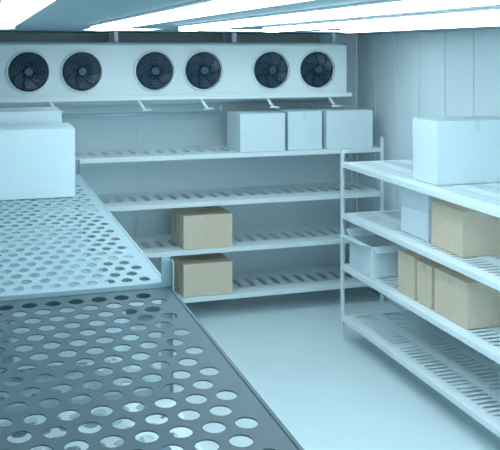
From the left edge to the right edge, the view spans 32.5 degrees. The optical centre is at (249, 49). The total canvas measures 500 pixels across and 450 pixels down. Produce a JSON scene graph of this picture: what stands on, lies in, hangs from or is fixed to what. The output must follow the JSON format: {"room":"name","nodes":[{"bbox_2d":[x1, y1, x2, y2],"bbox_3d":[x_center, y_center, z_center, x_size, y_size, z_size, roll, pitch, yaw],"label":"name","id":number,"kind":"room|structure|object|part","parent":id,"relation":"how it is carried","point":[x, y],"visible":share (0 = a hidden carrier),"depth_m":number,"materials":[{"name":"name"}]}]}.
{"room":"walk-in cold room","nodes":[
{"label":"walk-in cold room","id":0,"kind":"room"},
{"bbox_2d":[0,32,356,290],"bbox_3d":[-1.085,1.165,8.658,4.670,2.670,0.120,0,0,-18],"label":"wall","id":1,"kind":"structure","parent":0,"point":[169,130],"depth_m":8.79,"materials":[{"name":"metal"}]},
{"bbox_2d":[175,276,348,292],"bbox_3d":[-1.062,2.470,8.586,4.670,0.060,0.030,0,0,-18],"label":"baseboard","id":2,"kind":"structure","parent":1,"relation":"attached to","point":[347,276],"depth_m":9.00,"materials":[{"name":"paint"}]},
{"bbox_2d":[0,287,499,449],"bbox_3d":[0.464,2.550,3.777,4.910,0.100,10.360,0,0,-18],"label":"floor","id":3,"kind":"structure","parent":0,"point":[329,392],"depth_m":6.54,"materials":[{"name":"white concrete"}]},
{"bbox_2d":[0,160,169,449],"bbox_3d":[-1.340,1.680,4.983,1.068,1.640,3.318,0,0,-18],"label":"storage rack","id":4,"kind":"object","parent":3,"relation":"on","point":[147,270],"visible":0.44,"depth_m":4.04,"materials":[{"name":"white metal"}]},
{"bbox_2d":[0,107,61,123],"bbox_3d":[-1.714,0.700,6.260,0.623,0.531,0.470,0,0,-18],"label":"carton","id":5,"kind":"object","parent":4,"relation":"on","point":[23,115],"visible":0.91,"depth_m":6.08,"materials":[{"name":"cardboard"}]},
{"bbox_2d":[0,123,74,199],"bbox_3d":[-1.514,0.740,5.778,0.613,0.451,0.470,0,0,-18],"label":"carton","id":6,"kind":"object","parent":4,"relation":"on","point":[37,160],"visible":1,"depth_m":5.58,"materials":[{"name":"cardboard"}]},
{"bbox_2d":[0,225,86,292],"bbox_3d":[-1.255,1.255,5.110,0.503,0.301,0.500,0,0,-18],"label":"carton","id":7,"kind":"object","parent":4,"relation":"on","point":[47,239],"visible":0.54,"depth_m":4.90,"materials":[{"name":"cardboard"}]},
{"bbox_2d":[11,282,115,369],"bbox_3d":[-0.883,1.280,4.021,0.453,0.251,0.400,0,0,-18],"label":"carton","id":8,"kind":"object","parent":4,"relation":"on","point":[41,312],"visible":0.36,"depth_m":3.83,"materials":[{"name":"cardboard"}]},
{"bbox_3d":[-1.340,0.989,4.983,1.048,0.043,3.298,0,0,-18],"label":"shelf frame","id":9,"kind":"part","parent":4,"relation":"part of","materials":[{"name":"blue metal"}]},
{"bbox_3d":[-1.340,1.429,4.983,1.048,0.043,3.298,0,0,-18],"label":"shelf frame","id":10,"kind":"part","parent":4,"relation":"part of","materials":[{"name":"metal"}]},
{"bbox_2d":[0,260,303,449],"bbox_3d":[-0.325,1.680,1.785,1.068,1.640,3.308,0,0,-18],"label":"storage rack","id":11,"kind":"object","parent":3,"relation":"on","point":[270,433],"visible":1,"depth_m":2.58,"materials":[{"name":"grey metal"}]},
{"bbox_3d":[-0.325,1.429,1.785,1.048,0.043,3.288,0,0,-18],"label":"shelf frame","id":12,"kind":"part","parent":11,"relation":"part of","materials":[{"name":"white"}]},
{"bbox_2d":[33,137,383,305],"bbox_3d":[-0.376,1.680,8.342,3.338,1.640,0.758,0,0,-18],"label":"storage rack","id":13,"kind":"object","parent":3,"relation":"on","point":[287,193],"visible":0.55,"depth_m":8.30,"materials":[{"name":"white metal"}]},
{"bbox_2d":[171,206,220,240],"bbox_3d":[-0.526,1.696,8.418,0.473,0.299,0.165,0,0,-18],"label":"carton","id":14,"kind":"object","parent":13,"relation":"on","point":[203,207],"visible":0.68,"depth_m":8.37,"materials":[{"name":"cardboard"}]},
{"bbox_2d":[171,253,221,286],"bbox_3d":[-0.526,2.141,8.418,0.473,0.289,0.165,0,0,-18],"label":"carton","id":15,"kind":"object","parent":13,"relation":"on","point":[172,257],"visible":0.12,"depth_m":8.33,"materials":[{"name":"cardboard"}]},
{"bbox_2d":[175,208,224,244],"bbox_3d":[-0.470,1.693,8.241,0.473,0.305,0.165,0,0,-18],"label":"carton","id":16,"kind":"object","parent":13,"relation":"on","point":[177,212],"visible":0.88,"depth_m":8.20,"materials":[{"name":"cardboard"}]},
{"bbox_2d":[175,254,225,291],"bbox_3d":[-0.470,2.138,8.241,0.473,0.295,0.165,0,0,-18],"label":"carton","id":17,"kind":"object","parent":13,"relation":"on","point":[209,256],"visible":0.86,"depth_m":8.20,"materials":[{"name":"cardboard"}]},
{"bbox_2d":[180,210,231,249],"bbox_3d":[-0.414,1.690,8.065,0.473,0.311,0.165,0,0,-18],"label":"carton","id":18,"kind":"object","parent":13,"relation":"on","point":[208,229],"visible":1,"depth_m":7.99,"materials":[{"name":"cardboard"}]},
{"bbox_2d":[180,257,231,296],"bbox_3d":[-0.414,2.135,8.065,0.473,0.301,0.165,0,0,-18],"label":"carton","id":19,"kind":"object","parent":13,"relation":"on","point":[213,276],"visible":1,"depth_m":7.99,"materials":[{"name":"cardboard"}]},
{"bbox_3d":[-0.376,1.429,8.342,3.318,0.043,0.738,0,0,-18],"label":"shelf frame","id":20,"kind":"part","parent":13,"relation":"part of","materials":[{"name":"white metal"}]},
{"bbox_3d":[-0.376,0.989,8.342,3.318,0.043,0.738,0,0,-18],"label":"shelf frame","id":21,"kind":"part","parent":13,"relation":"part of","materials":[{"name":"white metal"}]},
{"bbox_3d":[-0.376,1.869,8.342,3.318,0.043,0.738,0,0,-18],"label":"shelf frame","id":22,"kind":"part","parent":13,"relation":"part of","materials":[{"name":"white metal"}]},
{"bbox_3d":[-0.376,2.308,8.342,3.318,0.043,0.738,0,0,-18],"label":"shelf frame","id":23,"kind":"part","parent":13,"relation":"part of","materials":[{"name":"white metal"}]},
{"bbox_2d":[227,110,284,151],"bbox_3d":[0.053,0.785,8.379,0.453,0.361,0.460,0,0,-18],"label":"carton","id":24,"kind":"object","parent":13,"relation":"on","point":[247,130],"visible":1,"depth_m":8.18,"materials":[{"name":"cardboard"}]},
{"bbox_2d":[273,108,321,149],"bbox_3d":[0.469,0.780,8.521,0.350,0.371,0.443,0,0,-18],"label":"carton","id":25,"kind":"object","parent":13,"relation":"on","point":[303,126],"visible":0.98,"depth_m":8.31,"materials":[{"name":"cardboard"}]},
{"bbox_2d":[309,107,372,148],"bbox_3d":[0.912,0.780,8.646,0.493,0.371,0.470,0,0,-18],"label":"carton","id":26,"kind":"object","parent":13,"relation":"on","point":[342,127],"visible":0.79,"depth_m":8.43,"materials":[{"name":"cardboard"}]},
{"bbox_2d":[340,150,499,437],"bbox_3d":[1.700,1.680,5.948,0.888,1.640,3.318,0,0,-18],"label":"storage rack","id":27,"kind":"object","parent":3,"relation":"on","point":[381,170],"visible":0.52,"depth_m":6.26,"materials":[{"name":"white metal"}]},
{"bbox_2d":[337,225,425,277],"bbox_3d":[1.134,1.685,7.191,0.680,0.321,0.601,0,0,-18],"label":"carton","id":28,"kind":"object","parent":27,"relation":"on","point":[373,255],"visible":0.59,"depth_m":7.01,"materials":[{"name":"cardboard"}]},
{"bbox_2d":[401,204,430,241],"bbox_3d":[1.507,1.305,6.574,0.550,0.201,0.423,0,0,-18],"label":"carton","id":29,"kind":"object","parent":27,"relation":"on","point":[417,223],"visible":0.16,"depth_m":6.46,"materials":[{"name":"cardboard"}]},
{"bbox_2d":[401,181,492,213],"bbox_3d":[1.507,1.103,6.574,0.550,0.201,0.423,0,0,-18],"label":"carton","id":30,"kind":"object","parent":29,"relation":"on","point":[413,199],"visible":0.14,"depth_m":6.45,"materials":[{"name":"cardboard"}]},
{"bbox_3d":[1.700,0.989,5.948,0.868,0.043,3.298,0,0,-18],"label":"shelf frame","id":31,"kind":"part","parent":27,"relation":"part of","materials":[{"name":"white metal"}]},
{"bbox_3d":[1.700,1.429,5.948,0.868,0.043,3.298,0,0,-18],"label":"shelf frame","id":32,"kind":"part","parent":27,"relation":"part of","materials":[{"name":"white metal"}]},
{"bbox_3d":[1.700,1.869,5.948,0.868,0.043,3.298,0,0,-18],"label":"shelf frame","id":33,"kind":"part","parent":27,"relation":"part of","materials":[{"name":"white metal"}]},
{"bbox_3d":[1.700,2.308,5.948,0.868,0.043,3.298,0,0,-18],"label":"shelf frame","id":34,"kind":"part","parent":27,"relation":"part of","materials":[{"name":"white metal"}]},
{"bbox_2d":[398,248,459,299],"bbox_3d":[1.403,1.688,6.520,0.483,0.316,0.260,0,0,-18],"label":"carton","id":35,"kind":"object","parent":27,"relation":"on","point":[407,259],"visible":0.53,"depth_m":6.43,"materials":[{"name":"cardboard"}]},
{"bbox_2d":[417,259,482,308],"bbox_3d":[1.461,1.695,6.271,0.423,0.301,0.210,0,0,-18],"label":"carton","id":36,"kind":"object","parent":27,"relation":"on","point":[425,268],"visible":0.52,"depth_m":6.19,"materials":[{"name":"cardboard"}]},
{"bbox_2d":[413,116,499,184],"bbox_3d":[1.594,0.738,6.381,0.660,0.456,0.363,0,0,-18],"label":"carton","id":37,"kind":"object","parent":27,"relation":"on","point":[466,149],"visible":1,"depth_m":6.21,"materials":[{"name":"cardboard"}]},
{"bbox_2d":[431,199,499,256],"bbox_3d":[1.630,1.250,6.088,0.530,0.311,0.423,0,0,-18],"label":"carton","id":38,"kind":"object","parent":27,"relation":"on","point":[462,231],"visible":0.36,"depth_m":5.88,"materials":[{"name":"cardboard"}]},
{"bbox_2d":[434,264,499,328],"bbox_3d":[1.618,1.693,5.943,0.523,0.306,0.430,0,0,-18],"label":"carton","id":39,"kind":"object","parent":27,"relation":"on","point":[468,302],"visible":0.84,"depth_m":5.73,"materials":[{"name":"cardboard"}]},
{"bbox_2d":[0,0,499,34],"bbox_3d":[0.464,-0.220,3.777,4.910,0.100,10.360,0,0,-18],"label":"ceiling","id":40,"kind":"structure","parent":0,"point":[60,16],"depth_m":4.35,"materials":[{"name":"paint"}]},
{"bbox_2d":[0,0,54,28],"bbox_3d":[-0.981,-0.149,3.570,0.150,0.042,3.624,0,0,-18],"label":"ceiling lamp","id":41,"kind":"object","parent":40,"relation":"attached to","point":[12,12],"depth_m":2.89,"materials":[{"name":"white plastic"}]},
{"bbox_2d":[79,28,164,30],"bbox_3d":[-1.039,-0.167,6.909,0.600,0.006,0.600,0,0,-18],"label":"panel light","id":42,"kind":"object","parent":40,"relation":"attached to","point":[123,29],"depth_m":6.98,"materials":[{"name":"white plastic"}]},
{"bbox_2d":[0,32,351,117],"bbox_3d":[-0.780,0.234,8.310,3.580,0.808,0.646,0,0,-18],"label":"evaporator cooling unit","id":43,"kind":"object","parent":40,"relation":"hanging from","point":[32,74],"visible":1,"depth_m":8.07,"materials":[{"name":"white metal"}]},
{"bbox_2d":[0,93,351,106],"bbox_3d":[-0.783,0.482,8.318,3.580,0.115,0.630,0,0,-18],"label":"drip tray","id":44,"kind":"object","parent":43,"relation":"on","point":[44,99],"depth_m":8.06,"materials":[{"name":"white metal"}]},
{"bbox_2d":[90,0,310,30],"bbox_3d":[-0.414,-0.149,3.934,0.150,0.042,3.974,0,0,-18],"label":"ceiling lamp","id":45,"kind":"object","parent":40,"relation":"attached to","point":[200,8],"depth_m":3.19,"materials":[{"name":"white plastic"}]},
{"bbox_2d":[200,29,261,30],"bbox_3d":[-0.086,-0.167,7.212,0.600,0.006,0.600,0,0,-18],"label":"panel light","id":46,"kind":"object","parent":40,"relation":"attached to","point":[211,29],"depth_m":7.34,"materials":[{"name":"white plastic"}]},
{"bbox_2d":[178,0,499,30],"bbox_3d":[0.153,-0.149,4.062,0.130,0.042,3.874,0,0,-18],"label":"ceiling lamp","id":47,"kind":"object","parent":40,"relation":"attached to","point":[379,7],"depth_m":3.27,"materials":[{"name":"white plastic"}]},
{"bbox_2d":[305,30,379,31],"bbox_3d":[0.867,-0.167,7.514,0.600,0.006,0.600,0,0,-18],"label":"panel light","id":48,"kind":"object","parent":40,"relation":"attached to","point":[315,30],"depth_m":7.63,"materials":[{"name":"white plastic"}]},
{"bbox_2d":[262,7,499,31],"bbox_3d":[0.744,-0.149,4.301,0.120,0.042,3.974,0,0,-18],"label":"ceiling lamp","id":49,"kind":"object","parent":40,"relation":"attached to","point":[492,12],"depth_m":4.20,"materials":[{"name":"white plastic"}]},
{"bbox_2d":[340,18,499,32],"bbox_3d":[1.327,-0.149,4.513,0.100,0.042,4.024,0,0,-18],"label":"ceiling lamp","id":50,"kind":"object","parent":40,"relation":"attached to","point":[482,22],"depth_m":5.18,"materials":[{"name":"white plastic"}]},
{"bbox_2d":[357,28,499,341],"bbox_3d":[2.747,1.165,4.502,0.120,2.670,10.120,0,0,-18],"label":"wall","id":51,"kind":"structure","parent":0,"point":[402,77],"depth_m":8.09,"materials":[{"name":"metal"}]},
{"bbox_2d":[366,286,499,364],"bbox_3d":[2.680,2.470,4.465,0.030,0.060,10.090,0,0,-18],"label":"baseboard","id":52,"kind":"structure","parent":51,"relation":"attached to","point":[368,287],"depth_m":8.42,"materials":[{"name":"paint"}]}
]}

